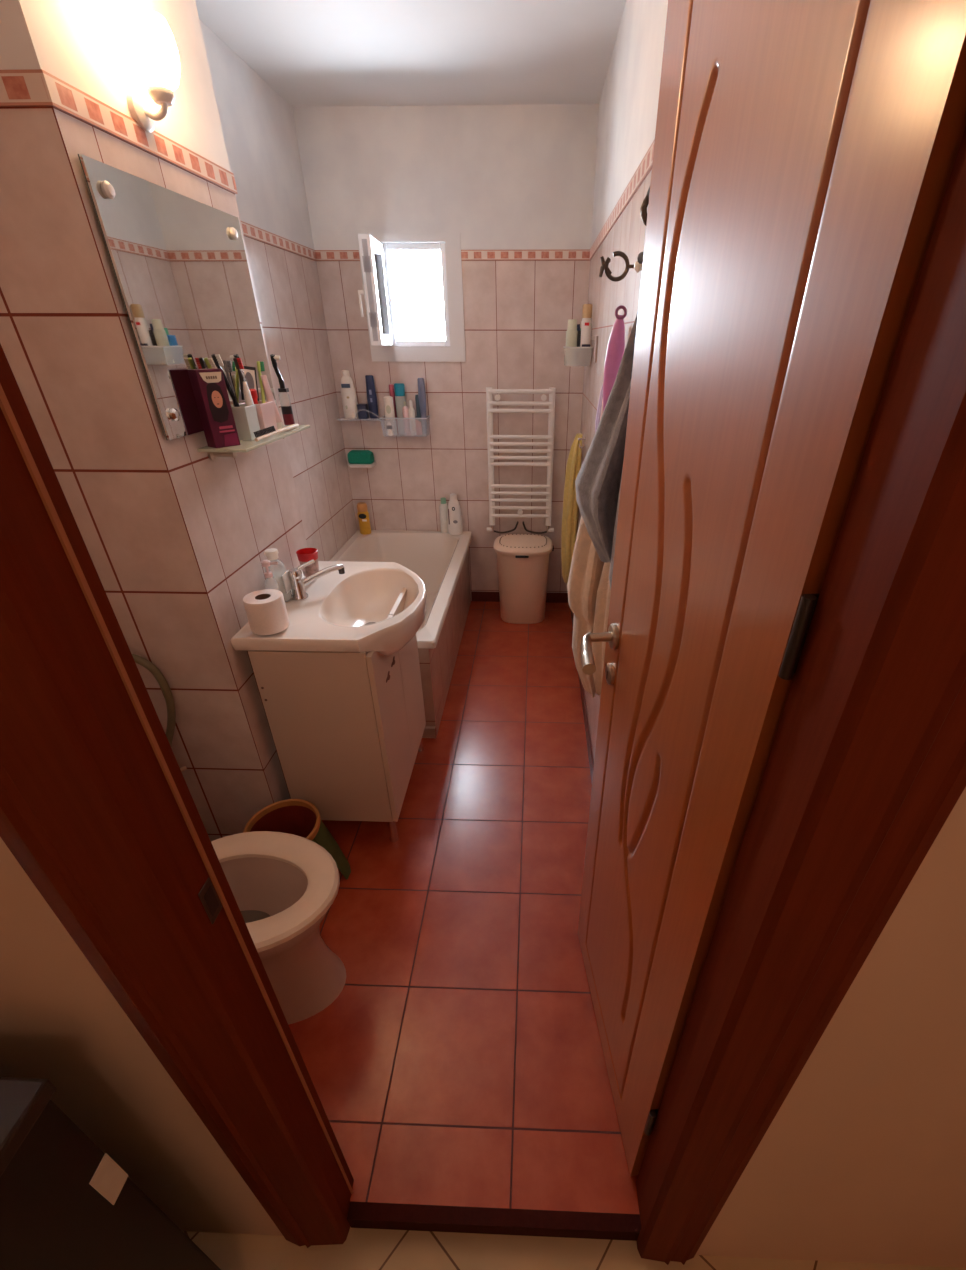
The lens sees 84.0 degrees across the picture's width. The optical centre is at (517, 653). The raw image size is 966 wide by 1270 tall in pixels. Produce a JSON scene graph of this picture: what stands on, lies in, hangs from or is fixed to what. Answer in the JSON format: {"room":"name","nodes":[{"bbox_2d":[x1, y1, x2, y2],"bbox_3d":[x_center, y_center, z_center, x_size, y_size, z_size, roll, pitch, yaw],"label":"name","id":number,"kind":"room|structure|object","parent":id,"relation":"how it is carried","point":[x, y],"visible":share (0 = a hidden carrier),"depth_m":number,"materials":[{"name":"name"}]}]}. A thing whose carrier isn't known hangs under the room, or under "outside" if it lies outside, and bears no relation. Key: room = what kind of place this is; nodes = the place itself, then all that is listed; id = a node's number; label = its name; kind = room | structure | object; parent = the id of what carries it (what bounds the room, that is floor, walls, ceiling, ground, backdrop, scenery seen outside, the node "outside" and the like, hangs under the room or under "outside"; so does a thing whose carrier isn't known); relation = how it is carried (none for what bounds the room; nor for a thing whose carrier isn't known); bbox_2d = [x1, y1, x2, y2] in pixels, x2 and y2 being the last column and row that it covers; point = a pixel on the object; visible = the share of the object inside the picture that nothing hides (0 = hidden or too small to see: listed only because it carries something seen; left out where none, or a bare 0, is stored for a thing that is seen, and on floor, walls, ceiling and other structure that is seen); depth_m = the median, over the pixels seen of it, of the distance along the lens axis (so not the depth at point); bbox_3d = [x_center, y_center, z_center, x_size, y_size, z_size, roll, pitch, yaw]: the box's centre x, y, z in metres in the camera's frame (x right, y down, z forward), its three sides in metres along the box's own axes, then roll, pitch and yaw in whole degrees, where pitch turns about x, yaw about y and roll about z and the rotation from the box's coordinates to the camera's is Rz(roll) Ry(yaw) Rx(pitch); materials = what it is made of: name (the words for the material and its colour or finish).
{"room":"hallway","nodes":[
{"label":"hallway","id":0,"kind":"room"},
{"bbox_2d":[0,0,307,840],"bbox_3d":[-0.987,-0.532,1.531,0.402,2.460,0.640,1,30,2],"label":"wall pillar","id":1,"kind":"structure","parent":0,"point":[176,538],"depth_m":1.24,"materials":[{"name":"tile"}]},
{"bbox_2d":[0,69,50,106],"bbox_3d":[-0.946,-0.956,0.906,0.302,0.043,0.005,1,30,2],"label":"trim","id":2,"kind":"structure","parent":1,"relation":"attached to","point":[18,88],"depth_m":0.90,"materials":[{"name":"tile"}]},
{"bbox_2d":[39,69,237,193],"bbox_3d":[-0.783,-1.117,1.180,0.005,0.043,0.650,1,30,2],"label":"trim","id":3,"kind":"structure","parent":1,"relation":"attached to","point":[63,96],"depth_m":1.07,"materials":[{"name":"tile"}]},
{"bbox_2d":[118,6,180,131],"bbox_3d":[-0.734,-1.167,1.082,0.107,0.164,0.098,1,30,2],"label":"wall lamp","id":4,"kind":"object","parent":1,"relation":"attached to","point":[147,40],"visible":1,"depth_m":1.05,"materials":[{"name":"white glass"}]},
{"bbox_2d":[78,154,276,439],"bbox_3d":[-0.772,-0.832,1.329,0.028,0.481,0.581,1,30,2],"label":"wall mirror","id":5,"kind":"object","parent":1,"relation":"attached to","point":[179,262],"visible":0.77,"depth_m":1.22,"materials":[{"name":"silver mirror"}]},
{"bbox_2d":[197,425,309,460],"bbox_3d":[-0.724,-0.596,1.514,0.124,0.039,0.432,1,30,2],"label":"glass shelf","id":6,"kind":"object","parent":1,"relation":"attached to","point":[245,445],"visible":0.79,"depth_m":1.38,"materials":[{"name":"clear glass"}]},
{"bbox_2d":[187,368,239,447],"bbox_3d":[-0.742,-0.600,1.312,0.043,0.172,0.064,20,36,30],"label":"box","id":7,"kind":"object","parent":6,"relation":"on","point":[209,388],"visible":1,"depth_m":1.30,"materials":[{"name":"purple cardboard"}]},
{"bbox_2d":[224,433,238,445],"bbox_3d":[-0.722,-0.538,1.344,0.001,0.028,0.038,20,36,30],"label":"print","id":8,"kind":"object","parent":7,"relation":"attached to","point":[230,439],"depth_m":1.35},
{"bbox_2d":[231,404,259,439],"bbox_3d":[-0.737,-0.619,1.433,0.062,0.082,0.062,1,30,2],"label":"toothbrush cup","id":9,"kind":"object","parent":6,"relation":"on","point":[245,417],"visible":0.57,"depth_m":1.42,"materials":[{"name":"white plastic"}]},
{"bbox_2d":[204,358,216,368],"bbox_3d":[-0.748,-0.650,1.366,0.021,0.186,0.072,1,30,2],"label":"toothbrush","id":10,"kind":"object","parent":9,"relation":"in","point":[208,361],"visible":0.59,"depth_m":1.30,"materials":[{"name":"plastic"}]},
{"bbox_2d":[211,354,239,406],"bbox_3d":[-0.737,-0.664,1.382,0.021,0.194,0.073,1,30,2],"label":"toothbrush","id":11,"kind":"object","parent":9,"relation":"in","point":[217,359],"visible":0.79,"depth_m":1.35,"materials":[{"name":"black plastic"}]},
{"bbox_2d":[223,360,234,406],"bbox_3d":[-0.747,-0.671,1.409,0.020,0.177,0.030,1,30,2],"label":"toothbrush","id":12,"kind":"object","parent":9,"relation":"in","point":[227,364],"visible":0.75,"depth_m":1.38,"materials":[{"name":"grey plastic"}]},
{"bbox_2d":[243,381,259,427],"bbox_3d":[-0.723,-0.676,1.440,0.022,0.150,0.036,1,30,2],"label":"toothpaste tube","id":13,"kind":"object","parent":6,"relation":"on","point":[247,395],"visible":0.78,"depth_m":1.42,"materials":[{"name":"white plastic"}]},
{"bbox_2d":[241,401,277,429],"bbox_3d":[-0.734,-0.669,1.520,0.062,0.080,0.085,1,30,2],"label":"toothbrush cup","id":14,"kind":"object","parent":6,"relation":"on","point":[266,416],"visible":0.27,"depth_m":1.50,"materials":[{"name":"pink plastic"}]},
{"bbox_2d":[233,357,244,384],"bbox_3d":[-0.721,-0.691,1.437,0.020,0.184,0.050,1,30,2],"label":"toothbrush","id":15,"kind":"object","parent":14,"relation":"in","point":[238,362],"visible":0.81,"depth_m":1.38,"materials":[{"name":"plastic"}]},
{"bbox_2d":[239,366,258,400],"bbox_3d":[-0.745,-0.748,1.482,0.005,0.091,0.063,16,34,25],"label":"framed card","id":16,"kind":"object","parent":14,"relation":"in","point":[249,373],"visible":0.58,"depth_m":1.48,"materials":[{"name":"black plastic"}]},
{"bbox_2d":[241,369,255,389],"bbox_3d":[-0.744,-0.748,1.482,0.001,0.074,0.049,16,34,25],"label":"print","id":17,"kind":"object","parent":16,"relation":"attached to","point":[249,375],"depth_m":1.48,"materials":[{"name":"white paper"}]},
{"bbox_2d":[249,389,257,403],"bbox_3d":[-0.727,-0.680,1.484,0.024,0.096,0.023,1,30,2],"label":"tube","id":18,"kind":"object","parent":14,"relation":"in","point":[253,392],"visible":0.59,"depth_m":1.46,"materials":[{"name":"red plastic"}]},
{"bbox_2d":[257,361,265,403],"bbox_3d":[-0.726,-0.737,1.530,0.020,0.172,0.085,-5,31,-8],"label":"toothbrush","id":19,"kind":"object","parent":14,"relation":"in","point":[260,365],"visible":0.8,"depth_m":1.52,"materials":[{"name":"plastic"}]},
{"bbox_2d":[261,375,282,428],"bbox_3d":[-0.722,-0.732,1.563,0.034,0.145,0.055,1,30,2],"label":"tube","id":20,"kind":"object","parent":6,"relation":"on","point":[267,390],"visible":0.67,"depth_m":1.55,"materials":[{"name":"pink plastic"}]},
{"bbox_2d":[254,423,298,441],"bbox_3d":[-0.677,-0.632,1.510,0.012,0.026,0.290,1,30,1],"label":"brush","id":21,"kind":"object","parent":6,"relation":"on","point":[261,434],"visible":1,"depth_m":1.46,"materials":[{"name":"beige plastic"}]},
{"bbox_2d":[270,354,294,424],"bbox_3d":[-0.706,-0.787,1.608,0.031,0.195,0.037,1,30,2],"label":"toothbrush","id":22,"kind":"object","parent":6,"relation":"on","point":[287,412],"visible":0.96,"depth_m":1.60,"materials":[{"name":"black plastic"}]},
{"bbox_2d":[270,354,288,391],"bbox_3d":[-0.706,-0.827,1.581,0.027,0.099,0.032,1,30,2],"label":"dispenser","id":23,"kind":"object","parent":22,"relation":"on","point":[273,357],"depth_m":1.58,"materials":[{"name":"black plastic"}]},
{"bbox_2d":[199,19,356,560],"bbox_3d":[-1.105,-1.066,2.440,0.100,2.460,1.459,1,30,2],"label":"wall","id":24,"kind":"structure","parent":0,"point":[258,125],"depth_m":2.44,"materials":[{"name":"tile"}]},
{"bbox_2d":[240,220,316,260],"bbox_3d":[-1.051,-1.652,2.091,0.005,0.043,1.454,1,30,2],"label":"trim","id":25,"kind":"structure","parent":24,"relation":"attached to","point":[251,231],"depth_m":2.31,"materials":[{"name":"tile"}]},
{"bbox_2d":[195,0,625,106],"bbox_3d":[-0.377,-1.809,1.180,1.595,0.100,3.032,1,30,2],"label":"ceiling","id":26,"kind":"structure","parent":0,"point":[312,53],"depth_m":1.95,"materials":[{"name":"white paint"}]},
{"bbox_2d":[292,104,598,600],"bbox_3d":[-0.331,-1.486,3.156,1.595,2.460,0.250,1,30,2],"label":"wall","id":27,"kind":"structure","parent":0,"point":[499,177],"depth_m":2.76,"materials":[{"name":"tile"}]},
{"bbox_2d":[315,250,359,260],"bbox_3d":[-0.917,-2.020,2.716,0.228,0.043,0.005,1,30,2],"label":"trim","id":28,"kind":"structure","parent":27,"relation":"attached to","point":[321,255],"depth_m":2.71,"materials":[{"name":"tile"}]},
{"bbox_2d":[348,461,375,467],"bbox_3d":[-0.928,-1.129,3.187,0.147,0.050,0.097,1,30,2],"label":"soap dish","id":29,"kind":"object","parent":27,"relation":"attached to","point":[374,462],"visible":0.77,"depth_m":3.15,"materials":[{"name":"white plastic"}]},
{"bbox_2d":[347,450,373,463],"bbox_3d":[-0.929,-1.163,3.166,0.140,0.064,0.081,1,30,2],"label":"sponge","id":30,"kind":"object","parent":29,"relation":"in","point":[354,456],"visible":1,"depth_m":3.13,"materials":[{"name":"green plastic"}]},
{"bbox_2d":[379,415,429,418],"bbox_3d":[-0.641,-1.332,3.046,0.267,0.169,0.114,1,30,2],"label":"basket","id":31,"kind":"object","parent":27,"relation":"attached to","point":[384,415],"visible":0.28,"depth_m":2.99,"materials":[{"name":"plastic"}]},
{"bbox_2d":[384,420,396,435],"bbox_3d":[-0.726,-1.288,3.055,0.066,0.075,0.066,1,30,2],"label":"lotion bottle","id":32,"kind":"object","parent":31,"relation":"in","point":[390,426],"visible":0.93,"depth_m":3.03,"materials":[{"name":"white plastic"}]},
{"bbox_2d":[383,396,394,420],"bbox_3d":[-0.722,-1.375,3.003,0.056,0.126,0.040,1,30,2],"label":"lotion bottle","id":33,"kind":"object","parent":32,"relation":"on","point":[388,400],"visible":1,"depth_m":2.99,"materials":[{"name":"beige plastic"}]},
{"bbox_2d":[389,384,398,433],"bbox_3d":[-0.708,-1.391,3.052,0.029,0.256,0.029,1,30,2],"label":"toothbrush","id":34,"kind":"object","parent":31,"relation":"in","point":[391,386],"visible":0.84,"depth_m":3.01,"materials":[{"name":"plastic"}]},
{"bbox_2d":[394,383,405,434],"bbox_3d":[-0.661,-1.387,3.039,0.058,0.262,0.057,1,30,2],"label":"tube","id":35,"kind":"object","parent":31,"relation":"in","point":[399,388],"visible":0.83,"depth_m":3.00,"materials":[{"name":"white plastic"}]},
{"bbox_2d":[395,396,405,434],"bbox_3d":[-0.661,-1.360,3.054,0.056,0.200,0.045,1,30,2],"label":"bottle","id":36,"kind":"object","parent":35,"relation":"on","point":[399,400],"depth_m":3.02,"materials":[{"name":"white plastic"}]},
{"bbox_2d":[402,401,410,435],"bbox_3d":[-0.631,-1.327,3.022,0.036,0.175,0.036,1,30,2],"label":"perfume bottle","id":37,"kind":"object","parent":31,"relation":"in","point":[405,410],"visible":1,"depth_m":3.01,"materials":[{"name":"pink plastic"}]},
{"bbox_2d":[409,400,416,434],"bbox_3d":[-0.598,-1.332,3.025,0.034,0.182,0.034,1,30,2],"label":"perfume bottle","id":38,"kind":"object","parent":31,"relation":"in","point":[411,409],"visible":1,"depth_m":3.02,"materials":[{"name":"beige plastic"}]},
{"bbox_2d":[415,395,422,432],"bbox_3d":[-0.564,-1.365,3.057,0.030,0.205,0.030,1,30,2],"label":"tube","id":39,"kind":"object","parent":31,"relation":"in","point":[416,396],"visible":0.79,"depth_m":3.03,"materials":[{"name":"plastic"}]},
{"bbox_2d":[415,420,422,434],"bbox_3d":[-0.597,-1.298,3.071,0.094,0.075,0.036,1,30,2],"label":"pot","id":40,"kind":"object","parent":31,"relation":"in","point":[418,423],"visible":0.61,"depth_m":3.06,"materials":[{"name":"pink plastic"}]},
{"bbox_2d":[417,378,426,433],"bbox_3d":[-0.536,-1.393,3.021,0.044,0.290,0.026,1,30,2],"label":"brush","id":41,"kind":"object","parent":31,"relation":"in","point":[421,386],"visible":1,"depth_m":3.00,"materials":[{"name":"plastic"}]},
{"bbox_2d":[357,233,465,361],"bbox_3d":[-0.545,-1.850,2.807,0.517,0.560,0.596,1,30,2],"label":"window","id":42,"kind":"structure","parent":27,"relation":"in","point":[374,255],"depth_m":2.75,"materials":[{"name":"white paint"}]},
{"bbox_2d":[471,591,568,602],"bbox_3d":[0.022,-0.385,3.641,0.678,0.070,0.008,1,30,2],"label":"baseboard","id":43,"kind":"structure","parent":27,"relation":"attached to","point":[476,596],"depth_m":3.64,"materials":[{"name":"tile"}]},
{"bbox_2d":[486,387,555,533],"bbox_3d":[0.015,-1.114,3.165,0.418,0.826,0.093,1,30,2],"label":"towel radiator","id":44,"kind":"object","parent":27,"relation":"attached to","point":[551,391],"visible":1,"depth_m":3.09,"materials":[{"name":"white metal"}]},
{"bbox_2d":[461,249,589,260],"bbox_3d":[0.039,-2.003,2.691,0.650,0.043,0.005,1,30,2],"label":"trim","id":45,"kind":"structure","parent":27,"relation":"attached to","point":[579,254],"depth_m":2.69,"materials":[{"name":"tile"}]},
{"bbox_3d":[-0.892,-1.360,3.041,0.259,0.062,0.109,1,30,2],"label":"wire shelf","id":46,"kind":"object","parent":27,"relation":"attached to","visible":0},
{"bbox_2d":[341,370,357,418],"bbox_3d":[-0.948,-1.450,2.997,0.086,0.244,0.062,1,30,2],"label":"shampoo bottle","id":47,"kind":"object","parent":46,"relation":"on","point":[348,393],"visible":0.98,"depth_m":2.98,"materials":[{"name":"beige plastic"}]},
{"bbox_2d":[357,404,368,418],"bbox_3d":[-0.877,-1.371,3.030,0.050,0.075,0.045,1,30,2],"label":"soap box","id":48,"kind":"object","parent":46,"relation":"on","point":[362,409],"visible":1,"depth_m":3.01,"materials":[{"name":"blue plastic"}]},
{"bbox_2d":[365,375,378,417],"bbox_3d":[-0.821,-1.440,3.007,0.056,0.218,0.035,1,30,2],"label":"bottle","id":49,"kind":"object","parent":46,"relation":"on","point":[370,387],"visible":1,"depth_m":3.00,"materials":[{"name":"blue plastic"}]},
{"bbox_2d":[288,601,639,1213],"bbox_3d":[-0.422,0.405,2.464,1.515,0.100,3.065,1,30,2],"label":"floor","id":50,"kind":"structure","parent":0,"point":[458,1059],"depth_m":1.53,"materials":[{"name":"tile"}]},
{"bbox_2d":[211,831,345,1023],"bbox_3d":[-0.773,0.569,1.297,0.676,0.800,0.380,1,30,2],"label":"toilet","id":51,"kind":"object","parent":50,"relation":"on","point":[283,886],"visible":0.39,"depth_m":1.38,"materials":[{"name":"ceramic"}]},
{"bbox_2d":[243,799,350,878],"bbox_3d":[-0.703,0.638,1.718,0.280,0.254,0.225,1,30,2],"label":"bucket","id":52,"kind":"object","parent":50,"relation":"on","point":[299,817],"visible":0.34,"depth_m":1.75,"materials":[{"name":"green plastic"}]},
{"bbox_2d":[248,587,425,842],"bbox_3d":[-0.578,0.200,1.935,0.350,0.790,0.545,1,30,2],"label":"vanity cabinet","id":53,"kind":"object","parent":50,"relation":"on","point":[347,728],"visible":0.76,"depth_m":1.68,"materials":[{"name":"white laminate"}]},
{"bbox_2d":[231,561,426,655],"bbox_3d":[-0.543,-0.130,1.767,0.486,0.139,0.603,1,30,2],"label":"washbasin","id":54,"kind":"object","parent":53,"relation":"in","point":[349,611],"visible":0.91,"depth_m":1.69,"materials":[{"name":"white ceramic"}]},
{"bbox_2d":[243,589,289,634],"bbox_3d":[-0.710,-0.118,1.514,0.104,0.096,0.104,1,30,2],"label":"toilet paper roll","id":55,"kind":"object","parent":54,"relation":"on","point":[266,611],"visible":1,"depth_m":1.48,"materials":[{"name":"paper"}]},
{"bbox_2d":[261,560,277,577],"bbox_3d":[-0.727,-0.201,1.589,0.039,0.162,0.050,25,39,36],"label":"soap pump bottle","id":56,"kind":"object","parent":54,"relation":"on","point":[265,563],"visible":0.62,"depth_m":1.55,"materials":[{"name":"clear plastic"}]},
{"bbox_2d":[264,548,291,600],"bbox_3d":[-0.747,-0.244,1.660,0.057,0.164,0.074,1,30,2],"label":"bottle","id":57,"kind":"object","parent":54,"relation":"on","point":[280,581],"visible":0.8,"depth_m":1.65,"materials":[{"name":"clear plastic"}]},
{"bbox_2d":[296,548,318,576],"bbox_3d":[-0.721,-0.312,1.851,0.070,0.089,0.070,1,30,2],"label":"plastic cup","id":58,"kind":"object","parent":54,"relation":"on","point":[304,555],"visible":0.79,"depth_m":1.83,"materials":[{"name":"red plastic"}]},
{"bbox_2d":[288,559,344,599],"bbox_3d":[-0.651,-0.256,1.748,0.052,0.107,0.201,26,39,37],"label":"faucet","id":59,"kind":"object","parent":54,"relation":"on","point":[298,584],"visible":1,"depth_m":1.71,"materials":[{"name":"silver metal"}]},
{"bbox_2d":[329,530,471,737],"bbox_3d":[-0.685,-0.208,2.924,0.740,0.490,1.466,1,30,2],"label":"bathtub","id":60,"kind":"object","parent":50,"relation":"on","point":[441,560],"visible":0.41,"depth_m":3.13,"materials":[{"name":"ceramic"}]},
{"bbox_2d":[357,502,370,534],"bbox_3d":[-0.958,-0.840,3.326,0.072,0.192,0.062,1,30,2],"label":"bottle","id":61,"kind":"object","parent":60,"relation":"on","point":[363,515],"visible":1,"depth_m":3.31,"materials":[{"name":"yellow plastic"}]},
{"bbox_2d":[439,497,447,532],"bbox_3d":[-0.459,-0.862,3.340,0.056,0.218,0.039,1,30,2],"label":"bottle","id":62,"kind":"object","parent":60,"relation":"on","point":[443,507],"visible":0.89,"depth_m":3.32,"materials":[{"name":"white plastic"}]},
{"bbox_2d":[447,493,462,534],"bbox_3d":[-0.393,-0.861,3.308,0.092,0.248,0.058,1,30,2],"label":"shampoo bottle","id":63,"kind":"object","parent":60,"relation":"on","point":[454,517],"visible":1,"depth_m":3.30,"materials":[{"name":"white plastic"}]},
{"bbox_2d":[494,534,553,623],"bbox_3d":[0.034,-0.464,3.348,0.361,0.505,0.324,1,30,2],"label":"bin","id":64,"kind":"object","parent":50,"relation":"on","point":[522,559],"visible":1,"depth_m":3.23,"materials":[{"name":"beige plastic"}]},
{"bbox_2d":[0,787,965,1266],"bbox_3d":[-0.107,0.110,0.495,2.237,2.515,0.075,1,30,2],"label":"wall","id":65,"kind":"structure","parent":0,"point":[863,1159],"depth_m":0.75,"materials":[{"name":"beige paint"}]},
{"bbox_2d":[0,127,965,1264],"bbox_3d":[-0.059,0.258,0.580,0.841,2.175,0.107,1,30,2],"label":"trim","id":66,"kind":"structure","parent":65,"relation":"attached to","point":[865,768],"depth_m":0.48,"materials":[{"name":"brown wood"}]},
{"bbox_2d":[578,0,965,1175],"bbox_3d":[0.194,0.128,0.866,0.138,1.975,0.556,-3,31,-5],"label":"door","id":67,"kind":"structure","parent":66,"relation":"attached to","point":[805,152],"depth_m":0.56,"materials":[{"name":"brown wood"}]},
{"bbox_2d":[347,1201,640,1240],"bbox_3d":[-0.048,1.176,1.110,0.603,0.055,0.026,1,30,2],"label":"door threshold","id":68,"kind":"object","parent":65,"relation":"attached to","point":[370,1215],"depth_m":1.10,"materials":[{"name":"brown wood"}]},
{"bbox_2d":[183,1227,965,1269],"bbox_3d":[-0.145,1.709,0.356,2.250,0.100,1.872,1,30,2],"label":"floor","id":69,"kind":"structure","parent":0,"point":[363,1248],"depth_m":1.08,"materials":[{"name":"tile"}]},
{"bbox_2d":[0,1077,220,1269],"bbox_3d":[-0.812,0.976,0.598,0.598,0.917,0.510,1,30,2],"label":"base cabinet","id":70,"kind":"object","parent":69,"relation":"on","point":[66,1204],"visible":1,"depth_m":0.61,"materials":[{"name":"brown wood"}]},
{"bbox_2d":[578,0,667,759],"bbox_3d":[0.366,-0.667,1.766,0.100,2.460,2.932,1,30,2],"label":"wall","id":71,"kind":"structure","parent":0,"point":[628,104],"depth_m":1.71,"materials":[{"name":"tile"}]},
{"bbox_2d":[563,336,597,362],"bbox_3d":[0.281,-1.393,2.468,0.133,0.122,0.362,1,30,2],"label":"wall basket","id":72,"kind":"object","parent":71,"relation":"attached to","point":[595,338],"visible":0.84,"depth_m":2.34,"materials":[{"name":"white plastic"}]},
{"bbox_2d":[565,319,577,364],"bbox_3d":[0.252,-1.464,2.519,0.056,0.184,0.045,1,30,2],"label":"bottle","id":73,"kind":"object","parent":72,"relation":"in","point":[571,333],"visible":0.92,"depth_m":2.50,"materials":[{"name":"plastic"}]},
{"bbox_2d":[563,346,592,347],"bbox_3d":[0.283,-1.424,2.564,0.131,0.080,0.164,1,30,2],"label":"rim","id":74,"kind":"object","parent":72,"relation":"on","point":[563,346],"depth_m":2.47,"materials":[{"name":"white plastic"}]},
{"bbox_2d":[576,331,580,364],"bbox_3d":[0.287,-1.439,2.521,0.022,0.140,0.022,1,30,2],"label":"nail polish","id":75,"kind":"object","parent":72,"relation":"in","point":[579,332],"visible":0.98,"depth_m":2.51,"materials":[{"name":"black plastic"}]},
{"bbox_2d":[579,304,591,364],"bbox_3d":[0.315,-1.478,2.485,0.048,0.242,0.048,1,30,2],"label":"spray can","id":76,"kind":"object","parent":72,"relation":"in","point":[586,324],"visible":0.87,"depth_m":2.45,"materials":[{"name":"white metal"}]},
{"bbox_2d":[581,344,589,364],"bbox_3d":[0.315,-1.395,2.500,0.040,0.085,0.005,1,30,2],"label":"sachet","id":77,"kind":"object","parent":72,"relation":"in","point":[585,352],"visible":1,"depth_m":2.50,"materials":[{"name":"white plastic"}]},
{"bbox_2d":[578,437,585,447],"bbox_3d":[0.331,-1.097,2.783,0.040,0.054,0.036,1,30,2],"label":"towel hook","id":78,"kind":"object","parent":71,"relation":"attached to","point":[579,438],"visible":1,"depth_m":2.78,"materials":[{"name":"silver metal"}]},
{"bbox_2d":[561,433,582,583],"bbox_3d":[0.300,-0.806,3.067,0.095,0.851,0.205,1,30,2],"label":"bath towel","id":79,"kind":"object","parent":78,"relation":"hanging from","point":[570,514],"visible":0.77,"depth_m":2.99,"materials":[{"name":"yellow fabric"}]},
{"bbox_2d":[571,611,593,780],"bbox_3d":[0.310,0.364,2.369,0.008,0.070,2.924,1,30,2],"label":"baseboard","id":80,"kind":"structure","parent":71,"relation":"attached to","point":[586,722],"depth_m":2.40,"materials":[{"name":"ceramic"}]},
{"bbox_2d":[595,385,602,432],"bbox_3d":[0.291,-0.838,1.835,0.040,0.256,0.118,0,30,-1],"label":"towel","id":81,"kind":"object","parent":71,"relation":"hanging from","point":[598,414],"visible":0.15,"depth_m":1.82,"materials":[{"name":"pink fabric"}]},
{"bbox_2d":[600,399,602,419],"bbox_3d":[0.282,-0.788,1.655,0.051,0.391,0.117,1,30,2],"label":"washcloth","id":82,"kind":"object","parent":71,"relation":"hanging from","point":[602,399],"visible":0.02,"depth_m":1.67,"materials":[{"name":"fabric"}]},
{"bbox_2d":[603,305,626,410],"bbox_3d":[0.260,-0.775,1.456,0.050,0.289,0.034,1,30,2],"label":"bath brush","id":83,"kind":"object","parent":71,"relation":"hanging from","point":[616,344],"visible":0.86,"depth_m":1.43,"materials":[{"name":"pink plastic"}]},
{"bbox_2d":[599,251,633,281],"bbox_3d":[0.258,-0.972,1.343,0.107,0.063,0.017,3,31,4],"label":"ring hook","id":84,"kind":"object","parent":71,"relation":"attached to","point":[604,267],"visible":0.98,"depth_m":1.34,"materials":[{"name":"metal"}]},
{"bbox_2d":[589,139,654,259],"bbox_3d":[0.315,-1.255,1.419,0.005,0.043,2.927,1,30,2],"label":"trim","id":85,"kind":"structure","parent":71,"relation":"attached to","point":[645,166],"depth_m":1.55,"materials":[{"name":"tile"}]},
{"bbox_2d":[634,252,643,272],"bbox_3d":[0.281,-0.851,1.171,0.046,0.044,0.106,1,30,2],"label":"hook","id":86,"kind":"object","parent":71,"relation":"attached to","point":[638,264],"visible":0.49,"depth_m":1.19,"materials":[{"name":"beige metal"}]},
{"bbox_2d":[640,186,649,225],"bbox_3d":[0.261,-0.824,0.980,0.074,0.071,0.047,1,30,2],"label":"towel hook","id":87,"kind":"object","parent":71,"relation":"attached to","point":[643,210],"visible":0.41,"depth_m":0.98,"materials":[{"name":"metal"}]},
{"bbox_3d":[-1.161,-0.162,0.901,0.100,2.460,0.833,1,30,2],"label":"wall","id":88,"kind":"structure","parent":0,"visible":0},
{"bbox_2d":[131,653,186,771],"bbox_3d":[-1.042,0.227,1.456,0.121,0.437,0.238,1,30,2],"label":"hose","id":89,"kind":"object","parent":88,"relation":"attached to","point":[171,715],"visible":0.4,"depth_m":1.50,"materials":[{"name":"silver metal"}]},
{"bbox_3d":[0.267,-0.723,0.981,0.060,0.032,0.032,1,30,2],"label":"towel hook","id":90,"kind":"object","parent":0,"visible":0},
{"bbox_2d":[575,312,637,588],"bbox_3d":[0.217,-0.447,1.174,0.127,0.651,0.380,-7,31,-12],"label":"bath towel","id":91,"kind":"object","parent":90,"relation":"hanging from","point":[598,481],"visible":0.3,"depth_m":1.16,"materials":[{"name":"grey fabric"}]},
{"bbox_3d":[0.273,-0.645,1.282,0.060,0.032,0.032,1,30,2],"label":"towel hook","id":92,"kind":"object","parent":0,"visible":0},
{"bbox_2d":[567,515,610,697],"bbox_3d":[0.216,-0.253,1.451,0.151,0.836,0.347,1,30,2],"label":"bath towel","id":93,"kind":"object","parent":92,"relation":"hanging from","point":[588,585],"visible":0.5,"depth_m":1.46,"materials":[{"name":"beige fabric"}]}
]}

